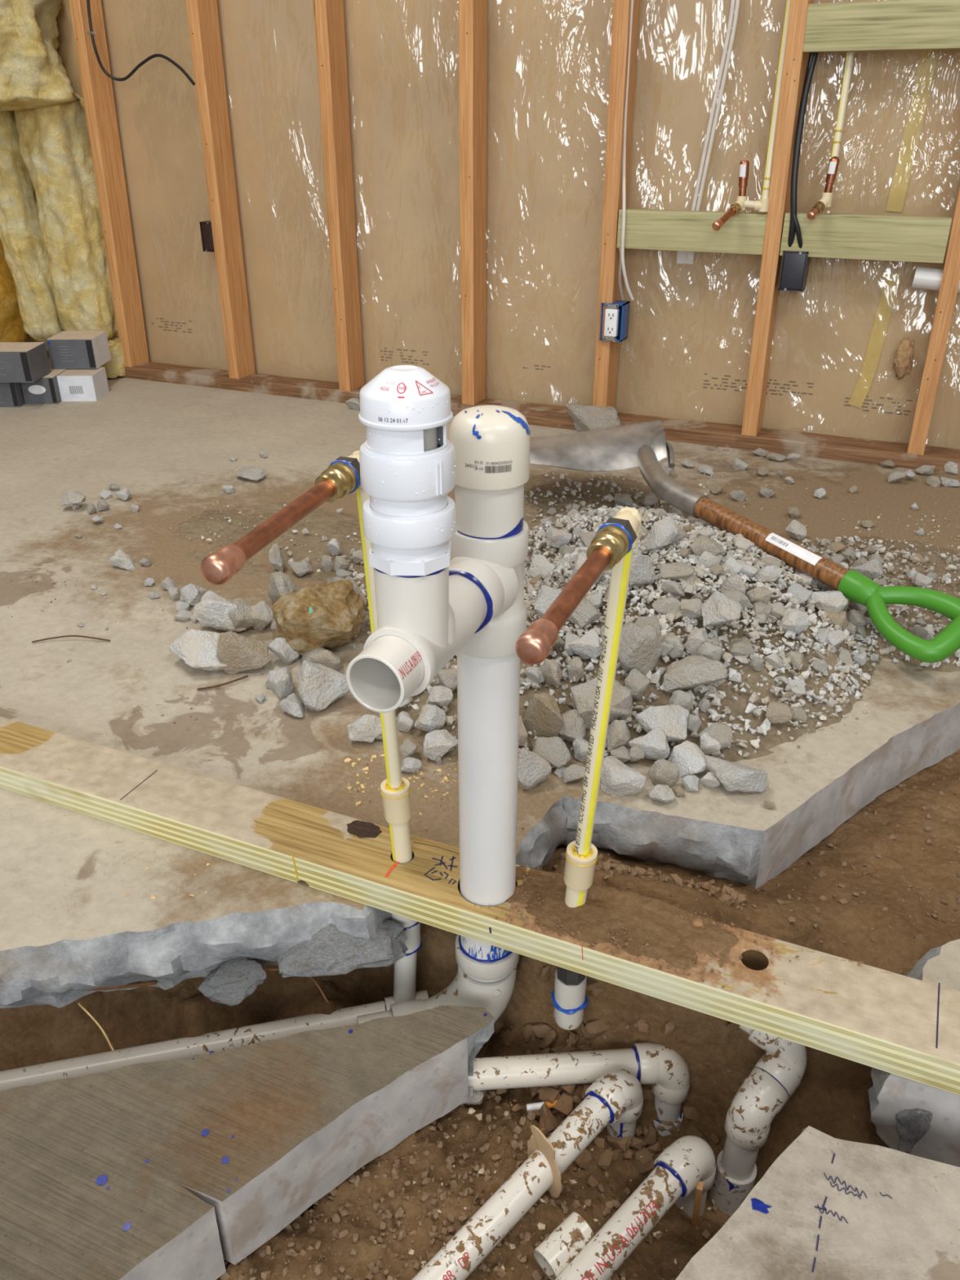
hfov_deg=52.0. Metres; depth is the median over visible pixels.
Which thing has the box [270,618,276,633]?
chunk
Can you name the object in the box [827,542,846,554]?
chunk
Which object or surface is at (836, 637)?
chunk
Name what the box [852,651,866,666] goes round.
chunk
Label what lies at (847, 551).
chunk
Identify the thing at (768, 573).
chunk
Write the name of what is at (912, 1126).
chunk
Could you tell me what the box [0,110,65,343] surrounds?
insulation batt
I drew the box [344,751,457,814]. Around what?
wood shavings
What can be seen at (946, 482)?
chunk
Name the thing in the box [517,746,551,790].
chunk
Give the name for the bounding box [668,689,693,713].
chunk
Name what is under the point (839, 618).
chunk
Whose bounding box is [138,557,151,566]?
chunk
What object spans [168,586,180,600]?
chunk
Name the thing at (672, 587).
chunk
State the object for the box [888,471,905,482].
chunk
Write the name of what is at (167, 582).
chunk
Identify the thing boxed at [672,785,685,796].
chunk
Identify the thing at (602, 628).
chunk
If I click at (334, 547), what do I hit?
chunk
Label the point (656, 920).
dirt patch
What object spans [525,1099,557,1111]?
cigarette butt
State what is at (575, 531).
chunk
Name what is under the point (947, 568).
gravel
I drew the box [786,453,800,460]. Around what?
chunk
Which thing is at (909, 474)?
chunk
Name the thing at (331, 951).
chunk
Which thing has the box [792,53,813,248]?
cable
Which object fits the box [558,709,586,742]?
chunk
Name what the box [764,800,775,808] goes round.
chunk
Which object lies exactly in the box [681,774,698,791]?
chunk
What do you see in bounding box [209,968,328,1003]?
root
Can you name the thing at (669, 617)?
gravel
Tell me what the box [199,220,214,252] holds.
junction box
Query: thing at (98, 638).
scrap
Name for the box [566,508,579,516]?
chunk
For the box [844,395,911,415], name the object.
print
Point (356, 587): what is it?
chunk
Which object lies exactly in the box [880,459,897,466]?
chunk
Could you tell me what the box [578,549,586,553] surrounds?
chunk
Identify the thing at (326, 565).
chunk
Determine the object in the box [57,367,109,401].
carton
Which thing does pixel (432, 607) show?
stack
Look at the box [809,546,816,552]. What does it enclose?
chunk
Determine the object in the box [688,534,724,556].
chunk
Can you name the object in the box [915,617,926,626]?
chunk
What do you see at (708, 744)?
chunk
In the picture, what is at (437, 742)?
chunk
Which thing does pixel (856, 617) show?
chunk
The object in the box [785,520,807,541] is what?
chunk
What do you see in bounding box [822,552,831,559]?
chunk
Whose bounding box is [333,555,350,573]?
chunk
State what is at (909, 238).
board
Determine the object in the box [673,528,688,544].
chunk
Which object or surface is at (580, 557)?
chunk
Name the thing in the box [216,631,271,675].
chunk
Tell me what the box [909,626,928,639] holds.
chunk
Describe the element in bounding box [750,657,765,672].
chunk
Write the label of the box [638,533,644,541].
chunk
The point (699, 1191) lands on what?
stick
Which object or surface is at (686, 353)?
wall
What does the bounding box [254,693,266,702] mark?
chunk
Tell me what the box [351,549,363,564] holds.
chunk
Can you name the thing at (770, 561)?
chunk
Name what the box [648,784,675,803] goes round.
chunk
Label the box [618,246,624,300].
cable
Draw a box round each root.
[77,1002,114,1050]
[81,980,156,991]
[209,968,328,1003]
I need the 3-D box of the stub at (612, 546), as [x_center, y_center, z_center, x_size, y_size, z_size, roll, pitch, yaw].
[0.070,0.204,0.888,0.062,0.623,0.242,11,30,21]
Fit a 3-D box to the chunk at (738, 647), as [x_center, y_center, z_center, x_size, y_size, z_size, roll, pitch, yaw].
[0.383,0.010,1.449,0.036,0.024,0.033,-5,28,-9]
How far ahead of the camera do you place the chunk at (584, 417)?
2.70 m
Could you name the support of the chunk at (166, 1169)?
on the ground
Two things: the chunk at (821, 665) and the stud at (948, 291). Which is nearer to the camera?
the chunk at (821, 665)
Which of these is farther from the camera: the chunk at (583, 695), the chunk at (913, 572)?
the chunk at (913, 572)
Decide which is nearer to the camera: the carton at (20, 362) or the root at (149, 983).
the root at (149, 983)
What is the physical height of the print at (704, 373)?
0.040 m
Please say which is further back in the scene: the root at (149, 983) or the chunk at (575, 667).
the chunk at (575, 667)
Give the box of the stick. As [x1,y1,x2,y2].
[691,1181,703,1226]
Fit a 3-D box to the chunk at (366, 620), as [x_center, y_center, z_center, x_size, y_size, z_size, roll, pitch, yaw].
[-0.207,-0.037,1.676,0.033,0.029,0.030,11,30,20]
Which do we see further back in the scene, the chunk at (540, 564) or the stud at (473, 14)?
the stud at (473, 14)
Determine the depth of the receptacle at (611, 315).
2.59 m
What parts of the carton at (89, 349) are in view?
printed panel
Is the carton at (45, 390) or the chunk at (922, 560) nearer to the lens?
the chunk at (922, 560)
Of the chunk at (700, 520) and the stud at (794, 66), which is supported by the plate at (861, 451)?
the stud at (794, 66)
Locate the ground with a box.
[0,748,959,1279]
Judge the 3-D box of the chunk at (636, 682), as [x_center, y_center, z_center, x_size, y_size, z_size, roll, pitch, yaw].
[0.222,0.063,1.390,0.035,0.042,0.043,5,28,9]
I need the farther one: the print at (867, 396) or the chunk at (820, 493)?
the print at (867, 396)
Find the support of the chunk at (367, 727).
on the floor
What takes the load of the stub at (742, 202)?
attached to the stud at (794, 66)
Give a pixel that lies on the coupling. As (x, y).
(408, 534)
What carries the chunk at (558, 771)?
on the floor
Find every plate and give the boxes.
[0,716,959,1095]
[46,351,959,475]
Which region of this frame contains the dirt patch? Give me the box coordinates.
[505,865,738,969]
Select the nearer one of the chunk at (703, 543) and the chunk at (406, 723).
the chunk at (406, 723)
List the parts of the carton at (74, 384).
printed panel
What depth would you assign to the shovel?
1.76 m
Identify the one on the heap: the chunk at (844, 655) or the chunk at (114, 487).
the chunk at (844, 655)
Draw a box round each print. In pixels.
[151,317,191,333]
[380,347,429,364]
[522,364,550,369]
[702,373,768,391]
[765,378,813,397]
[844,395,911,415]
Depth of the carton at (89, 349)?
3.08 m
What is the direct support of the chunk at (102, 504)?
on the floor
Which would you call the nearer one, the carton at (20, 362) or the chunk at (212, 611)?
the chunk at (212, 611)
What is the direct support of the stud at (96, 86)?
on the plate at (861, 451)
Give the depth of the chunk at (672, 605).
1.49 m
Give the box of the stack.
[346,364,530,1024]
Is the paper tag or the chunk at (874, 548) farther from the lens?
the paper tag
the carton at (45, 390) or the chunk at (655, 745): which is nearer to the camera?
the chunk at (655, 745)
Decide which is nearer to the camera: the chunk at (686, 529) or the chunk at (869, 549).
the chunk at (686, 529)
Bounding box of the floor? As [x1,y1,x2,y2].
[0,377,959,1167]
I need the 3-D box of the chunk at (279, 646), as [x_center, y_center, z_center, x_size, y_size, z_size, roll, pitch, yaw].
[-0.314,0.018,1.569,0.043,0.048,0.040,21,34,34]
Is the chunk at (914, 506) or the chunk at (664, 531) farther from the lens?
the chunk at (914, 506)
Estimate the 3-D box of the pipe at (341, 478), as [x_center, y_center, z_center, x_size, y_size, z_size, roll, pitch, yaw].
[-0.519,0.238,0.874,0.980,0.714,0.217,-7,29,-13]
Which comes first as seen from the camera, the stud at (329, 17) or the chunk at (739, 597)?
the chunk at (739, 597)
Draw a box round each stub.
[515,506,641,1030]
[711,0,790,231]
[806,51,853,220]
[911,266,959,293]
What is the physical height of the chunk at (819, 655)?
0.016 m
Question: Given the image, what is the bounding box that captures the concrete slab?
[675,1125,959,1279]
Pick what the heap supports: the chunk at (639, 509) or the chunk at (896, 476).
the chunk at (639, 509)
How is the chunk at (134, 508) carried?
on the floor
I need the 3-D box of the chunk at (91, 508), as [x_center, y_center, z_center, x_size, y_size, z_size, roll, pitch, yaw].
[-0.859,-0.290,2.177,0.019,0.026,0.019,-14,31,-25]
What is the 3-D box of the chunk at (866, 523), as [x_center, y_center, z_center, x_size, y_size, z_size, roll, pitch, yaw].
[0.830,-0.248,2.104,0.028,0.018,0.025,-7,29,-13]
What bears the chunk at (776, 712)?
on the heap
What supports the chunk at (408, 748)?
on the floor
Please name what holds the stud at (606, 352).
on the plate at (861, 451)
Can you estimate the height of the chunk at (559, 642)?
0.047 m
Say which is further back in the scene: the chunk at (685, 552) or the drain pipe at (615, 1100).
the chunk at (685, 552)
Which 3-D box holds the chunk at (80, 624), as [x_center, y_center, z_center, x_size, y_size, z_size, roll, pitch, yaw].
[-0.687,-0.027,1.694,0.013,0.009,0.011,9,29,17]
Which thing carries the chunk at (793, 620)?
on the heap
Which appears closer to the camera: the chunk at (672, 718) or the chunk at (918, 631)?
the chunk at (672, 718)
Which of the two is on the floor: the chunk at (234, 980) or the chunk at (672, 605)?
the chunk at (234, 980)
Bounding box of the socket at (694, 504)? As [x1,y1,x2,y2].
[636,444,709,518]
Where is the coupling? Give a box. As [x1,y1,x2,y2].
[362,493,456,575]
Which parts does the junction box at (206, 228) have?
plate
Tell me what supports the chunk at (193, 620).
on the floor
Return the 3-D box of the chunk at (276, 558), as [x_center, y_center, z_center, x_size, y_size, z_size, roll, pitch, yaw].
[-0.391,-0.154,1.886,0.027,0.057,0.042,-4,28,-8]
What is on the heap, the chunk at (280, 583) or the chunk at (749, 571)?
the chunk at (749, 571)
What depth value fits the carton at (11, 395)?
2.98 m
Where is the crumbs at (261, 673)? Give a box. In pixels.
[7,576,799,831]
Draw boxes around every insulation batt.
[0,0,79,111]
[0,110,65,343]
[0,239,29,342]
[13,92,118,339]
[99,337,124,378]
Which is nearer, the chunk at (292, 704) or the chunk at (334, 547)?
the chunk at (292, 704)
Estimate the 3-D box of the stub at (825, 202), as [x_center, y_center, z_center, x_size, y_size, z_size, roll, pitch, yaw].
[0.801,-1.168,2.206,0.039,0.411,0.115,20,34,32]
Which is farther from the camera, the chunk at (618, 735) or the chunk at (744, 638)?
the chunk at (744, 638)
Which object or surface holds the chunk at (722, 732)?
on the heap
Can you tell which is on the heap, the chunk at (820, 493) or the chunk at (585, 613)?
the chunk at (585, 613)
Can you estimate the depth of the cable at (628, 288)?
2.45 m
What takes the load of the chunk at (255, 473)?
on the floor
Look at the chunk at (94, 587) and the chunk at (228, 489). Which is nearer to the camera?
the chunk at (94, 587)
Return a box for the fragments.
[408,1087,715,1279]
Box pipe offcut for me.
[533,1212,594,1279]
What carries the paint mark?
on the concrete slab
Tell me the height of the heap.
0.126 m
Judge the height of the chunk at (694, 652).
0.035 m
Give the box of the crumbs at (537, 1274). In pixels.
[218,756,959,1279]
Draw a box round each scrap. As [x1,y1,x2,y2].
[31,635,110,642]
[196,675,248,690]
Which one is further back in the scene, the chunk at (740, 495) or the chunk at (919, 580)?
the chunk at (740, 495)
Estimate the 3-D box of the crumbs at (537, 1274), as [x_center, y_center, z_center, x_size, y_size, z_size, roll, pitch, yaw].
[0.512,0.515,0.933,2.385,0.323,1.293,-12,30,-22]
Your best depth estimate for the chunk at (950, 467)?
2.41 m
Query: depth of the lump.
2.42 m
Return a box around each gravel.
[66,471,959,751]
[152,475,959,717]
[221,471,959,761]
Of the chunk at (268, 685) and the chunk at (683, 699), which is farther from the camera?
the chunk at (268, 685)
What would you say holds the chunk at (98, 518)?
on the floor
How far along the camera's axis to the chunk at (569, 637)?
1.48 m
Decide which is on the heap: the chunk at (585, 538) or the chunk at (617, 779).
the chunk at (585, 538)
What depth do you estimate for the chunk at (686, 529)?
1.75 m
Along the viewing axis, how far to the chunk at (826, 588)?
1.68 m
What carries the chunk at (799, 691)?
on the heap
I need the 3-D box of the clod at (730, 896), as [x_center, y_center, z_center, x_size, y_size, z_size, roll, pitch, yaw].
[0.192,0.286,1.154,0.244,0.097,0.066,0,28,0]
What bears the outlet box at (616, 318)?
attached to the stud at (606, 352)
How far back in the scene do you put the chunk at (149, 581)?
1.83 m
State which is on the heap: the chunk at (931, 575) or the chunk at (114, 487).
the chunk at (931, 575)
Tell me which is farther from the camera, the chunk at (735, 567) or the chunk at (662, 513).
the chunk at (662, 513)
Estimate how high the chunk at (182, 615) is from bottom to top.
0.020 m
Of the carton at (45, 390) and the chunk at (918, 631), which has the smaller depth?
the chunk at (918, 631)
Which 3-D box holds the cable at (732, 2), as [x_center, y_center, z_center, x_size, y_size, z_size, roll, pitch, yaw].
[0.563,-1.283,2.365,0.070,0.507,0.011,8,29,15]
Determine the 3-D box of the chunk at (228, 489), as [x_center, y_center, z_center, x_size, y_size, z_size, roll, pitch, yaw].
[-0.589,-0.354,2.305,0.024,0.022,0.036,-20,34,-33]
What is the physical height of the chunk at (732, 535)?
0.013 m
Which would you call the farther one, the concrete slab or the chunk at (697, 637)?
the chunk at (697, 637)
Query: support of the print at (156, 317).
attached to the wall
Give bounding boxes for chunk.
[0,1004,493,1279]
[60,490,85,506]
[71,503,79,510]
[74,533,81,537]
[76,622,84,626]
[87,502,96,513]
[89,515,103,522]
[90,584,97,589]
[97,499,109,511]
[98,488,112,498]
[108,483,119,491]
[110,549,135,570]
[114,523,121,529]
[115,488,131,501]
[129,503,139,511]
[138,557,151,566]
[143,577,154,586]
[149,591,160,599]
[160,577,177,590]
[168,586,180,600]
[168,628,226,671]
[173,608,191,621]
[174,600,189,611]
[179,583,207,605]
[190,614,197,622]
[193,590,246,631]
[198,956,266,1005]
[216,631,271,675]
[222,484,234,493]
[227,597,254,633]
[228,455,237,461]
[235,466,266,481]
[250,600,274,630]
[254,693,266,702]
[258,451,267,457]
[265,680,274,689]
[267,571,298,603]
[267,637,299,664]
[267,666,294,698]
[268,543,284,573]
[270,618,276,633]
[272,579,366,655]
[277,920,408,977]
[280,693,305,717]
[287,561,312,577]
[296,660,349,711]
[301,647,340,671]
[320,555,334,572]
[326,538,342,555]
[326,576,367,605]
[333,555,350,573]
[335,568,353,577]
[345,397,359,409]
[346,714,382,742]
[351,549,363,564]
[361,613,368,627]
[375,733,382,739]
[396,711,414,732]
[399,697,412,707]
[400,737,417,759]
[400,757,421,773]
[413,703,445,732]
[422,728,457,760]
[426,685,453,706]
[435,755,441,764]
[437,667,457,692]
[462,1089,485,1104]
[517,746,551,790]
[518,715,528,746]
[522,693,561,737]
[526,666,545,684]
[528,553,555,579]
[529,573,542,585]
[532,736,570,768]
[533,585,561,617]
[540,516,554,525]
[540,659,563,686]
[542,533,546,537]
[546,507,556,515]
[546,526,572,548]
[548,648,554,655]
[552,635,564,647]
[554,765,565,777]
[558,544,574,556]
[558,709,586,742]
[563,631,580,655]
[563,764,585,782]
[564,403,621,431]
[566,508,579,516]
[566,656,583,684]
[568,599,601,627]
[568,628,601,659]
[570,676,632,729]
[571,551,603,584]
[572,527,581,536]
[572,738,588,762]
[577,530,595,547]
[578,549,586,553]
[585,592,603,608]
[596,505,607,514]
[600,625,604,635]
[600,755,646,796]
[604,585,609,599]
[606,720,631,751]
[608,511,617,516]
[609,746,631,763]
[611,684,632,719]
[613,493,633,506]
[617,622,663,675]
[624,667,649,699]
[628,554,655,586]
[628,726,670,759]
[629,746,644,761]
[635,615,661,635]
[635,704,689,742]
[636,506,645,511]
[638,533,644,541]
[640,492,657,506]
[640,525,648,531]
[641,537,658,553]
[647,759,680,787]
[648,517,679,549]
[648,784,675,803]
[652,508,666,517]
[652,596,681,614]
[658,562,694,580]
[660,580,684,596]
[660,632,684,658]
[660,642,674,657]
[662,460,675,475]
[662,654,727,691]
[667,740,706,777]
[668,506,682,515]
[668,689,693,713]
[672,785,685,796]
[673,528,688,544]
[679,546,693,558]
[680,458,694,467]
[680,598,702,618]
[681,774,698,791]
[683,525,695,532]
[685,627,708,653]
[687,515,699,520]
[687,713,702,731]
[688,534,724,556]
[688,638,712,655]
[694,551,722,568]
[695,526,716,537]
[696,518,707,524]
[696,641,724,661]
[697,722,732,749]
[698,465,713,475]
[698,697,710,712]
[699,732,720,755]
[699,771,719,787]
[702,591,742,626]
[703,755,768,792]
[707,483,724,494]
[709,563,724,574]
[720,573,746,595]
[722,590,749,610]
[723,556,742,574]
[725,638,754,655]
[726,533,737,538]
[729,489,746,502]
[729,635,751,643]
[732,457,748,470]
[733,536,752,551]
[737,560,758,577]
[746,586,773,604]
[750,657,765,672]
[751,601,772,617]
[752,447,768,457]
[755,466,769,476]
[755,565,782,582]
[755,613,767,623]
[758,486,775,497]
[760,556,781,567]
[764,653,782,668]
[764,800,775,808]
[765,701,795,723]
[766,452,786,462]
[768,601,786,618]
[775,470,782,476]
[777,608,808,634]
[781,691,795,701]
[783,476,794,484]
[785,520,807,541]
[785,650,804,669]
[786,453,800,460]
[786,506,800,518]
[786,582,812,604]
[786,679,805,697]
[791,706,807,720]
[798,573,812,586]
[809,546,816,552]
[810,590,848,613]
[811,659,828,672]
[813,487,826,498]
[813,577,835,591]
[813,650,827,660]
[817,627,831,642]
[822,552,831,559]
[826,610,848,627]
[826,630,847,647]
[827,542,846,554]
[828,554,844,564]
[838,644,853,664]
[842,548,856,559]
[845,608,866,627]
[845,622,856,635]
[847,484,857,493]
[849,600,866,613]
[850,559,883,579]
[852,556,868,567]
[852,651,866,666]
[854,626,866,637]
[858,520,875,528]
[862,545,875,553]
[867,544,877,551]
[868,553,884,563]
[875,577,887,586]
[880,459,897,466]
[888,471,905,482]
[889,577,899,586]
[895,614,902,626]
[895,1109,932,1154]
[903,469,915,479]
[906,568,917,581]
[909,553,924,564]
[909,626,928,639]
[911,502,919,510]
[911,572,933,587]
[914,464,935,475]
[915,527,924,535]
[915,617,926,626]
[925,475,941,487]
[926,572,937,579]
[940,476,959,486]
[943,461,958,474]
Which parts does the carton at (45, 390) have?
printed panel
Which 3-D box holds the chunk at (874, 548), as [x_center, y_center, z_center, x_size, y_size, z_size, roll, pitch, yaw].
[0.765,-0.178,1.917,0.018,0.017,0.021,10,29,18]
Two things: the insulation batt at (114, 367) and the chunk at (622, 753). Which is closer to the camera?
the chunk at (622, 753)
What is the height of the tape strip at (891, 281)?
0.332 m
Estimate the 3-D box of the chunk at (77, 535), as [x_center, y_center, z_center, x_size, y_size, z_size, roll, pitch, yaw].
[-0.838,-0.218,2.054,0.016,0.010,0.014,16,32,28]
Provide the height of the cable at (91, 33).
0.247 m
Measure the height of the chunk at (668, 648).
0.028 m
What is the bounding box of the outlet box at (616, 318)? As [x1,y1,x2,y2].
[599,300,630,342]
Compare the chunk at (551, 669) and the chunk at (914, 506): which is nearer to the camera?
the chunk at (551, 669)
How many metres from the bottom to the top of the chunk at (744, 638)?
0.026 m
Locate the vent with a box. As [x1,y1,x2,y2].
[358,364,453,431]
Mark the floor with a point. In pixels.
(68, 926)
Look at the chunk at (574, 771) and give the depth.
1.28 m
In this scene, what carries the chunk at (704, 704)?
on the heap
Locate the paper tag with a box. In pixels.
[676,250,694,264]
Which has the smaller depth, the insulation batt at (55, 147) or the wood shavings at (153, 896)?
the wood shavings at (153, 896)
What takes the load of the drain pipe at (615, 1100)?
on the ground
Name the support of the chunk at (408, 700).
on the heap
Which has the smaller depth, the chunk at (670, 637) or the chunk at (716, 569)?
the chunk at (670, 637)
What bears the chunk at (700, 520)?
on the heap
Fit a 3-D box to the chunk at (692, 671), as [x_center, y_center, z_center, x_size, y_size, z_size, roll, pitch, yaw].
[0.305,0.054,1.389,0.085,0.057,0.066,10,30,19]
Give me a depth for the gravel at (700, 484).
2.05 m
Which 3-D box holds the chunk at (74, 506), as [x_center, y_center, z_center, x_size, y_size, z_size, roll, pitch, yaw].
[-0.905,-0.299,2.202,0.013,0.014,0.016,12,30,21]
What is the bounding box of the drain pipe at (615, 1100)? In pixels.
[411,1068,643,1279]
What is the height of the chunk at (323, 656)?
0.036 m
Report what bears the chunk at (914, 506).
on the floor
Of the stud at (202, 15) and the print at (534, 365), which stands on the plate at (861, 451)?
the stud at (202, 15)
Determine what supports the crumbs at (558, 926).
on the plate at (901, 1025)
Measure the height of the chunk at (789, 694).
0.017 m
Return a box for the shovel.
[529,419,959,662]
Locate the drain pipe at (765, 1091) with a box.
[708,1024,807,1216]
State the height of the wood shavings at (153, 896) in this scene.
0.003 m
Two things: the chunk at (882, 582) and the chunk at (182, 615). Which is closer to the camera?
the chunk at (182, 615)
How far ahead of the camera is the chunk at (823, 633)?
1.53 m
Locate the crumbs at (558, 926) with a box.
[474,862,862,987]
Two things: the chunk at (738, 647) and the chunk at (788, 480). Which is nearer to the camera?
the chunk at (738, 647)
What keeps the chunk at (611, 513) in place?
on the heap
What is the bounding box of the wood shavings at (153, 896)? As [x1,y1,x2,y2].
[120,838,210,898]
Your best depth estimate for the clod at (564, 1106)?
1.11 m
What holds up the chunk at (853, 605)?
on the heap
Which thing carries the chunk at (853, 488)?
on the floor
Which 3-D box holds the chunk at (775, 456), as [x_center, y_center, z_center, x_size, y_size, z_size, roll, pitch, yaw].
[0.758,-0.468,2.516,0.048,0.024,0.032,15,31,26]
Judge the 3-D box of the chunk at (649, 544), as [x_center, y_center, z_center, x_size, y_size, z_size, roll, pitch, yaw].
[0.287,-0.158,1.660,0.026,0.028,0.033,-14,31,-25]
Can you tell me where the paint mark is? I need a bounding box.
[751,1198,771,1213]
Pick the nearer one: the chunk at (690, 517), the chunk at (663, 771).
the chunk at (663, 771)
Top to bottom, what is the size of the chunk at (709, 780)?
0.023 m
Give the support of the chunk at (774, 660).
on the heap
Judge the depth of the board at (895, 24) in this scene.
2.10 m
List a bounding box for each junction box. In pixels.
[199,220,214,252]
[777,250,809,291]
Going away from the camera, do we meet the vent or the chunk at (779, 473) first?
the vent
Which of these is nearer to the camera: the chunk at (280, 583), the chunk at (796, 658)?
the chunk at (796, 658)
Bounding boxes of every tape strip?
[848,272,901,408]
[885,49,938,212]
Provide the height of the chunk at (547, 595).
0.056 m
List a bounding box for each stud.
[68,0,149,367]
[185,0,255,378]
[313,0,364,391]
[458,0,487,404]
[592,0,639,408]
[741,0,813,436]
[906,186,959,454]
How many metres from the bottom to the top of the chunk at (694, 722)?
0.027 m
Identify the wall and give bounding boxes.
[26,0,959,448]
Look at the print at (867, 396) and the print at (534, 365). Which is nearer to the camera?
the print at (867, 396)
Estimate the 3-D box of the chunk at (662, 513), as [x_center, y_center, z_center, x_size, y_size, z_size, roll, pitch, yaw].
[0.333,-0.236,1.839,0.024,0.019,0.027,-18,33,-30]
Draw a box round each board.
[617,208,767,254]
[779,212,952,262]
[802,0,959,53]
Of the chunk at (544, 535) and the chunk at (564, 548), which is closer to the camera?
the chunk at (564, 548)
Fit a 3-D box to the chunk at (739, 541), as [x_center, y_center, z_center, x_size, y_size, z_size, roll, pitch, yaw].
[0.450,-0.164,1.688,0.033,0.025,0.028,12,30,22]
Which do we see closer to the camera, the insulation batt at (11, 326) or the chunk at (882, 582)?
the chunk at (882, 582)
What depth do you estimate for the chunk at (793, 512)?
2.14 m
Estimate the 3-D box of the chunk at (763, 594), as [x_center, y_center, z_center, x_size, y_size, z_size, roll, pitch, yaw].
[0.436,-0.069,1.538,0.039,0.036,0.032,0,28,1]
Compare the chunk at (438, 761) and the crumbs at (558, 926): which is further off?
the chunk at (438, 761)
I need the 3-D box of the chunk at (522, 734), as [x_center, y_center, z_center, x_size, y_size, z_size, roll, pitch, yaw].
[0.045,0.126,1.348,0.031,0.034,0.044,-7,29,-13]
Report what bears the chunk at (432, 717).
on the heap
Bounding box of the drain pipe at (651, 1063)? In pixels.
[467,1042,690,1136]
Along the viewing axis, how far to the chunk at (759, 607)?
1.51 m
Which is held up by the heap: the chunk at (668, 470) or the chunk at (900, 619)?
the chunk at (900, 619)
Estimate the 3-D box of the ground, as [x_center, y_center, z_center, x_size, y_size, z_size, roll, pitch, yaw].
[0.256,0.316,1.309,2.200,0.320,2.250,11,30,21]
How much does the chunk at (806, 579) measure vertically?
0.020 m
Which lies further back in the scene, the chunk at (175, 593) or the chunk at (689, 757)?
the chunk at (175, 593)
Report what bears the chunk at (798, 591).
on the heap
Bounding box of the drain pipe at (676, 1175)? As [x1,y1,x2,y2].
[555,1135,715,1279]
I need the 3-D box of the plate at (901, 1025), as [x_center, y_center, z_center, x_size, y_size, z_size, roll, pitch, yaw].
[-0.060,0.266,1.100,2.950,0.042,0.092,11,30,21]
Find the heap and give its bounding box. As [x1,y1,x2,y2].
[173,471,959,767]
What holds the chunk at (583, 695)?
on the heap
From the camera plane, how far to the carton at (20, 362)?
2.92 m
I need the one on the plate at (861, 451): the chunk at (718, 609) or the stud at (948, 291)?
the stud at (948, 291)
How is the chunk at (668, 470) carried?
on the floor
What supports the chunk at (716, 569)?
on the heap
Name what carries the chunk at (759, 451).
on the floor
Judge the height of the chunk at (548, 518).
0.020 m
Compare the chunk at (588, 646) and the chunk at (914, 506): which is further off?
the chunk at (914, 506)
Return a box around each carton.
[0,342,50,382]
[0,382,25,407]
[21,368,66,404]
[46,330,111,368]
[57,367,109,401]
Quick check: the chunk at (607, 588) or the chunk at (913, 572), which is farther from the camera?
the chunk at (913, 572)
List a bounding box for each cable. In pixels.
[86,0,195,85]
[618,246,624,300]
[621,0,634,300]
[691,0,740,210]
[787,52,818,247]
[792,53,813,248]
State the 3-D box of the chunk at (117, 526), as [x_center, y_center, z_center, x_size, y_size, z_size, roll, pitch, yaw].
[-0.773,-0.242,2.097,0.014,0.013,0.018,-23,35,-36]
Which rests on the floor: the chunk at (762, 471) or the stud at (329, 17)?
the chunk at (762, 471)
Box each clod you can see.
[492,965,719,1187]
[594,858,746,909]
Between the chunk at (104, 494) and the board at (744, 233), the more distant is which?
the board at (744, 233)
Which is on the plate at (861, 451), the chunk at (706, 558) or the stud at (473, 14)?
the stud at (473, 14)
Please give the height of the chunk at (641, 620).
0.034 m
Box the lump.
[892,337,914,379]
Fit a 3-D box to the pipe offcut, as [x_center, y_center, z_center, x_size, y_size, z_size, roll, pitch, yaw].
[0.081,0.578,0.937,0.055,0.039,0.033,-21,34,-34]
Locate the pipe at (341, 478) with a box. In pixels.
[0,450,428,1091]
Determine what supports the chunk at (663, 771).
on the floor
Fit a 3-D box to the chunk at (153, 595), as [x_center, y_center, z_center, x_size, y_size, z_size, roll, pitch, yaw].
[-0.594,-0.082,1.795,0.019,0.014,0.018,-12,30,-21]
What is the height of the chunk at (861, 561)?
0.029 m
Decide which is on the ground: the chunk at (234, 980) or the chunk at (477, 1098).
the chunk at (477, 1098)
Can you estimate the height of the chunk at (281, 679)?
0.050 m
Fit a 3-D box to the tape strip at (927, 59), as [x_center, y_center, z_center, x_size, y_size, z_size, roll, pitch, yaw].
[0.988,-1.201,2.232,0.052,0.421,0.003,11,30,21]
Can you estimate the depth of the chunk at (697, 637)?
1.42 m
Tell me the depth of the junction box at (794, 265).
2.37 m
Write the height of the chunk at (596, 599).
0.025 m
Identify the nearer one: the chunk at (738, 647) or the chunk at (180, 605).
the chunk at (738, 647)
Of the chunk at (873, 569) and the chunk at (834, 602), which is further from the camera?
the chunk at (873, 569)
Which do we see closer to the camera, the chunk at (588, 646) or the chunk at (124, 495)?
the chunk at (588, 646)
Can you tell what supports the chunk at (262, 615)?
on the floor
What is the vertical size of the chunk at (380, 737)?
0.019 m
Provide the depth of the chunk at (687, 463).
2.46 m
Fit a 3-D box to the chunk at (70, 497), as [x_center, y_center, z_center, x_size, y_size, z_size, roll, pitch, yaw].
[-0.909,-0.314,2.196,0.054,0.037,0.053,-8,29,-14]
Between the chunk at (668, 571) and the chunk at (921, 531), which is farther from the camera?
the chunk at (921, 531)
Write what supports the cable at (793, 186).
attached to the stud at (794, 66)
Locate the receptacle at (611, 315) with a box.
[604,308,619,337]

